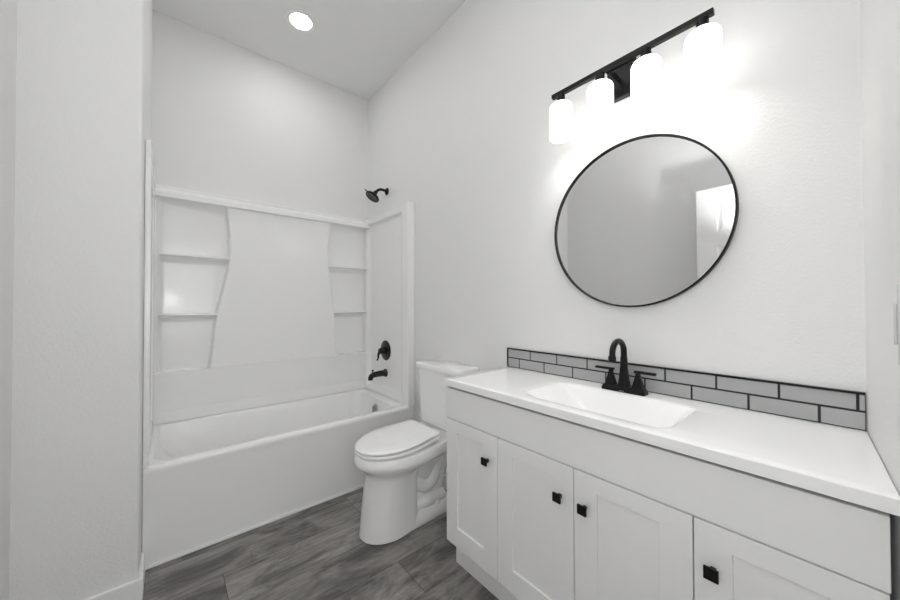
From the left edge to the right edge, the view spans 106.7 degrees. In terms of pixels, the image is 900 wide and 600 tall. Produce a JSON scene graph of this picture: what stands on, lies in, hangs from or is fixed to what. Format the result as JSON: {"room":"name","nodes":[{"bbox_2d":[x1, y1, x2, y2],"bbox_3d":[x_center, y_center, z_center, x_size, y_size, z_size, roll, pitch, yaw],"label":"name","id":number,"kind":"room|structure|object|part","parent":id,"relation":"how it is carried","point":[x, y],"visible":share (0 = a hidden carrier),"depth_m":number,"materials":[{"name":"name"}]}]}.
{"room":"bathroom","nodes":[
{"label":"bathroom","id":0,"kind":"room"},
{"bbox_2d":[0,0,17,599],"bbox_3d":[-1.234,-0.336,0.733,0.100,3.164,3.100,0,-1,-40],"label":"wall","id":1,"kind":"structure","parent":0,"point":[8,8],"depth_m":1.15,"materials":[{"name":"white paint"}]},
{"bbox_2d":[9,0,152,599],"bbox_3d":[-1.751,-0.323,1.684,0.336,3.164,0.980,0,-1,-40],"label":"wall","id":2,"kind":"structure","parent":0,"point":[84,72],"depth_m":1.30,"materials":[{"name":"white paint"}]},
{"bbox_2d":[84,552,144,599],"bbox_3d":[-1.481,1.208,1.361,0.351,0.092,0.203,0,-1,-40],"label":"baseboard","id":3,"kind":"structure","parent":2,"relation":"attached to","point":[132,590],"depth_m":1.37,"materials":[{"name":"white paint"}]},
{"bbox_2d":[152,10,367,219],"bbox_3d":[-2.067,-0.317,2.124,3.300,3.164,0.100,0,-1,-40],"label":"wall","id":4,"kind":"structure","parent":0,"point":[229,119],"depth_m":2.54,"materials":[{"name":"white paint"}]},
{"bbox_2d":[152,0,465,99],"bbox_3d":[-0.388,-1.977,0.228,3.400,0.100,5.200,0,-1,-40],"label":"ceiling","id":5,"kind":"structure","parent":0,"point":[355,47],"depth_m":2.36,"materials":[{"name":"white paint"}]},
{"bbox_2d":[286,9,314,32],"bbox_3d":[-1.014,-1.895,2.277,0.184,0.008,0.184,0,-1,-40],"label":"recessed light","id":6,"kind":"object","parent":5,"relation":"in","point":[299,20],"visible":1,"depth_m":2.27,"materials":[{"name":"white paint"}]},
{"bbox_2d":[143,487,498,599],"bbox_3d":[-0.381,1.287,0.186,3.400,0.100,5.200,0,-1,-40],"label":"floor","id":7,"kind":"structure","parent":0,"point":[317,552],"depth_m":1.58,"materials":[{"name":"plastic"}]},
{"bbox_2d":[142,388,413,569],"bbox_3d":[-1.099,1.031,2.341,1.522,0.471,0.783,0,-1,-40],"label":"bathtub","id":8,"kind":"object","parent":7,"relation":"on","point":[208,480],"visible":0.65,"depth_m":1.95,"materials":[{"name":"white plastic"}]},
{"bbox_2d":[143,140,414,468],"bbox_3d":[-1.102,0.024,2.354,1.520,1.541,0.781,0,-1,-40],"label":"shower surround","id":9,"kind":"object","parent":8,"relation":"on","point":[248,303],"visible":0.99,"depth_m":2.51,"materials":[{"name":"white plastic"}]},
{"bbox_3d":[-1.665,0.019,1.861,0.023,1.541,0.753,0,-1,-40],"label":"panel","id":10,"kind":"part","parent":9,"relation":"part of","materials":[{"name":"white plastic"}]},
{"bbox_2d":[159,313,217,322],"bbox_3d":[-1.748,0.125,2.246,0.307,0.069,0.082,0,-1,-40],"label":"shelf","id":11,"kind":"object","parent":9,"relation":"attached to","point":[163,317],"depth_m":2.25,"materials":[{"name":"white plastic"}]},
{"bbox_2d":[160,252,229,265],"bbox_3d":[-1.722,-0.267,2.274,0.378,0.069,0.082,0,-1,-40],"label":"shelf","id":12,"kind":"object","parent":9,"relation":"attached to","point":[166,258],"depth_m":2.27,"materials":[{"name":"white plastic"}]},
{"bbox_3d":[-1.318,0.028,2.610,1.516,1.541,0.110,0,-1,-40],"label":"panel","id":13,"kind":"part","parent":9,"relation":"part of","materials":[{"name":"white plastic"}]},
{"bbox_2d":[328,265,367,274],"bbox_3d":[-0.908,-0.260,2.960,0.358,0.069,0.082,0,-1,-40],"label":"shelf","id":14,"kind":"object","parent":9,"relation":"attached to","point":[332,269],"depth_m":2.98,"materials":[{"name":"white plastic"}]},
{"bbox_2d":[334,311,367,317],"bbox_3d":[-0.889,0.132,2.970,0.310,0.069,0.082,0,-1,-40],"label":"shelf","id":15,"kind":"object","parent":9,"relation":"attached to","point":[337,314],"depth_m":2.98,"materials":[{"name":"white plastic"}]},
{"bbox_2d":[368,369,387,380],"bbox_3d":[-0.605,0.616,2.782,0.162,0.086,0.068,0,-1,-40],"label":"tub spout","id":16,"kind":"object","parent":9,"relation":"attached to","point":[384,372],"visible":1,"depth_m":2.77,"materials":[{"name":"black metal"}]},
{"bbox_2d":[377,340,390,360],"bbox_3d":[-0.574,0.427,2.811,0.078,0.170,0.168,0,-1,-40],"label":"shower valve","id":17,"kind":"object","parent":9,"relation":"attached to","point":[385,350],"visible":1,"depth_m":2.80,"materials":[{"name":"black metal"}]},
{"bbox_3d":[-0.535,0.028,2.814,0.060,1.541,0.753,0,-1,-40],"label":"panel","id":18,"kind":"part","parent":9,"relation":"part of","materials":[{"name":"white plastic"}]},
{"bbox_3d":[-0.626,0.895,2.769,0.034,0.068,0.068,0,-1,-40],"label":"overflow plate","id":19,"kind":"part","parent":8,"relation":"part of","materials":[{"name":"silver metal"}]},
{"bbox_2d":[354,359,479,544],"bbox_3d":[-0.206,0.828,1.932,0.673,0.862,0.445,0,-1,-40],"label":"toilet","id":20,"kind":"object","parent":7,"relation":"on","point":[404,464],"visible":0.94,"depth_m":1.83,"materials":[{"name":"porcelain"},{"name":"plastic"}]},
{"bbox_3d":[-0.314,0.776,1.887,0.441,0.044,0.346,0,-1,-40],"label":"seat lid","id":21,"kind":"part","parent":20,"relation":"part of","materials":[{"name":"white plastic"}]},
{"bbox_3d":[-0.313,0.799,1.887,0.445,0.035,0.348,0,-1,-40],"label":"seat","id":22,"kind":"part","parent":20,"relation":"part of","materials":[{"name":"white plastic"}]},
{"bbox_3d":[-0.242,1.039,1.943,0.636,0.440,0.376,0,-1,-40],"label":"bowl","id":23,"kind":"part","parent":20,"relation":"part of","materials":[{"name":"white ceramic"}]},
{"bbox_3d":[-0.049,0.806,2.110,0.150,0.059,0.300,0,-1,-40],"label":"tank mount","id":24,"kind":"part","parent":20,"relation":"part of","materials":[{"name":"white ceramic"}]},
{"bbox_3d":[-0.024,0.605,2.079,0.178,0.338,0.408,0,-1,-40],"label":"tank","id":25,"kind":"part","parent":20,"relation":"part of","materials":[{"name":"white ceramic"}]},
{"bbox_3d":[-0.024,0.417,2.081,0.207,0.038,0.430,0,-1,-40],"label":"tank lid","id":26,"kind":"part","parent":20,"relation":"part of","materials":[{"name":"white ceramic"}]},
{"bbox_2d":[446,386,891,599],"bbox_3d":[0.543,0.819,1.214,0.462,0.859,1.266,0,-1,-40],"label":"vanity cabinet","id":27,"kind":"object","parent":7,"relation":"on","point":[540,506],"visible":0.99,"depth_m":0.95,"materials":[{"name":"white paint"}]},
{"bbox_3d":[0.093,0.829,1.448,0.021,0.563,0.312,0,-1,-40],"label":"door","id":28,"kind":"part","parent":27,"relation":"part of","materials":[{"name":"white paint"}]},
{"bbox_3d":[0.144,0.651,1.352,0.027,0.029,0.029,0,-1,-40],"label":"knob","id":29,"kind":"part","parent":27,"relation":"part of","materials":[{"name":"black metal"}]},
{"bbox_3d":[0.300,0.825,1.203,0.021,0.563,0.322,0,-1,-40],"label":"door","id":30,"kind":"part","parent":27,"relation":"part of","materials":[{"name":"white paint"}]},
{"bbox_3d":[0.356,0.647,1.101,0.027,0.029,0.029,0,-1,-40],"label":"knob","id":31,"kind":"part","parent":27,"relation":"part of","materials":[{"name":"black metal"}]},
{"bbox_3d":[0.412,0.646,1.034,0.027,0.029,0.029,0,-1,-40],"label":"knob","id":32,"kind":"part","parent":27,"relation":"part of","materials":[{"name":"black metal"}]},
{"bbox_3d":[0.508,0.821,0.956,0.021,0.563,0.316,0,-1,-40],"label":"door","id":33,"kind":"part","parent":27,"relation":"part of","materials":[{"name":"white paint"}]},
{"bbox_2d":[444,366,899,515],"bbox_3d":[0.554,0.405,1.214,0.455,0.094,1.266,0,-1,-40],"label":"countertop","id":34,"kind":"structure","parent":27,"relation":"on","point":[843,463],"depth_m":0.91,"materials":[{"name":"white stone"}]},
{"bbox_2d":[595,338,656,395],"bbox_3d":[0.682,0.253,1.315,0.169,0.210,0.169,0,-1,5],"label":"bathroom faucet","id":35,"kind":"object","parent":34,"relation":"on","point":[623,385],"visible":1,"depth_m":1.30,"materials":[{"name":"black metal"}]},
{"bbox_3d":[0.634,0.277,1.372,0.013,0.010,0.075,0,-1,-40],"label":"lever","id":36,"kind":"part","parent":35,"relation":"part of","materials":[{"name":"black metal"}]},
{"bbox_3d":[0.650,0.308,1.353,0.038,0.061,0.038,0,-1,-40],"label":"handle","id":37,"kind":"part","parent":35,"relation":"part of","materials":[{"name":"black metal"}]},
{"bbox_3d":[0.648,0.243,1.285,0.131,0.191,0.038,0,-1,-40],"label":"spout","id":38,"kind":"part","parent":35,"relation":"part of","materials":[{"name":"black metal"}]},
{"bbox_3d":[0.683,0.346,1.313,0.050,0.022,0.160,0,-1,-40],"label":"plate","id":39,"kind":"part","parent":35,"relation":"part of","materials":[{"name":"black metal"}]},
{"bbox_3d":[0.716,0.307,1.275,0.038,0.061,0.038,0,-1,-40],"label":"handle","id":40,"kind":"part","parent":35,"relation":"part of","materials":[{"name":"black metal"}]},
{"bbox_3d":[0.732,0.275,1.257,0.013,0.010,0.075,0,-1,-40],"label":"lever","id":41,"kind":"part","parent":35,"relation":"part of","materials":[{"name":"black metal"}]},
{"bbox_3d":[0.618,0.642,0.790,0.027,0.029,0.029,0,-1,-40],"label":"knob","id":42,"kind":"part","parent":27,"relation":"part of","materials":[{"name":"black metal"}]},
{"bbox_3d":[0.707,0.818,0.720,0.021,0.563,0.295,0,-1,-40],"label":"door","id":43,"kind":"part","parent":27,"relation":"part of","materials":[{"name":"white paint"}]},
{"bbox_2d":[368,0,866,474],"bbox_3d":[0.877,-0.334,1.271,0.100,3.164,5.200,0,-1,-40],"label":"wall","id":44,"kind":"structure","parent":0,"point":[460,132],"depth_m":1.38,"materials":[{"name":"white paint"}]},
{"bbox_2d":[364,188,388,202],"bbox_3d":[-0.623,-0.894,2.816,0.208,0.142,0.124,0,-1,-40],"label":"shower","id":45,"kind":"object","parent":44,"relation":"attached to","point":[372,196],"visible":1,"depth_m":2.80,"materials":[{"name":"black metal"}]},
{"bbox_2d":[443,474,446,489],"bbox_3d":[0.029,1.216,2.171,0.015,0.092,0.895,0,-1,-40],"label":"baseboard","id":46,"kind":"structure","parent":44,"relation":"attached to","point":[445,475],"depth_m":2.23,"materials":[{"name":"white paint"}]},
{"bbox_2d":[549,7,722,143],"bbox_3d":[0.680,-0.835,1.300,0.168,0.243,0.608,0,-1,-40],"label":"vanity light","id":47,"kind":"object","parent":44,"relation":"attached to","point":[640,78],"visible":1,"depth_m":1.21,"materials":[{"name":"white glass"}]},
{"bbox_3d":[0.489,-0.787,1.472,0.098,0.152,0.098,0,-1,-40],"label":"lamp shade","id":48,"kind":"part","parent":47,"relation":"part of","materials":[{"name":"white glass"}]},
{"bbox_3d":[0.601,-0.789,1.339,0.098,0.152,0.098,0,-1,-40],"label":"lamp shade","id":49,"kind":"part","parent":47,"relation":"part of","materials":[{"name":"white glass"}]},
{"bbox_3d":[0.715,-0.893,1.371,0.026,0.125,0.130,0,-1,-40],"label":"plate","id":50,"kind":"part","parent":47,"relation":"part of","materials":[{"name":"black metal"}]},
{"bbox_3d":[0.709,-0.790,1.211,0.098,0.152,0.098,0,-1,-40],"label":"lamp shade","id":51,"kind":"part","parent":47,"relation":"part of","materials":[{"name":"white glass"}]},
{"bbox_3d":[0.818,-0.792,1.082,0.098,0.152,0.098,0,-1,-40],"label":"lamp shade","id":52,"kind":"part","parent":47,"relation":"part of","materials":[{"name":"white glass"}]},
{"bbox_2d":[554,134,738,306],"bbox_3d":[0.726,-0.310,1.355,0.020,0.677,0.677,0,-1,-40],"label":"wall mirror","id":53,"kind":"object","parent":44,"relation":"attached to","point":[644,222],"visible":1,"depth_m":1.30,"materials":[{"name":"black mirror"}]},
{"bbox_2d":[507,348,865,430],"bbox_3d":[0.716,0.307,1.369,0.011,0.102,1.236,0,-1,-40],"label":"tile backsplash","id":54,"kind":"structure","parent":44,"relation":"attached to","point":[831,406],"depth_m":1.12,"materials":[{"name":"grey tile"}]},
{"bbox_3d":[0.716,0.307,1.369,0.011,0.102,1.236,0,-1,-40],"label":"edge trim","id":55,"kind":"part","parent":54,"relation":"part of","materials":[{"name":"black metal"}]},
{"bbox_2d":[860,0,899,599],"bbox_3d":[0.823,-0.343,0.536,0.939,3.164,0.136,1,-1,-43],"label":"wall","id":56,"kind":"structure","parent":0,"point":[879,19],"depth_m":0.69,"materials":[{"name":"white paint"}]},
{"bbox_2d":[893,284,899,364],"bbox_3d":[0.753,0.039,0.561,0.116,0.128,0.011,0,-1,-37],"label":"light switch","id":57,"kind":"object","parent":56,"relation":"attached to","point":[896,307],"visible":1,"depth_m":0.53,"materials":[{"name":"grey plastic"}]},
{"bbox_3d":[0.754,0.039,0.560,0.116,0.128,0.006,0,-1,-37],"label":"wall plate","id":58,"kind":"part","parent":57,"relation":"part of","materials":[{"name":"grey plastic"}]}
]}

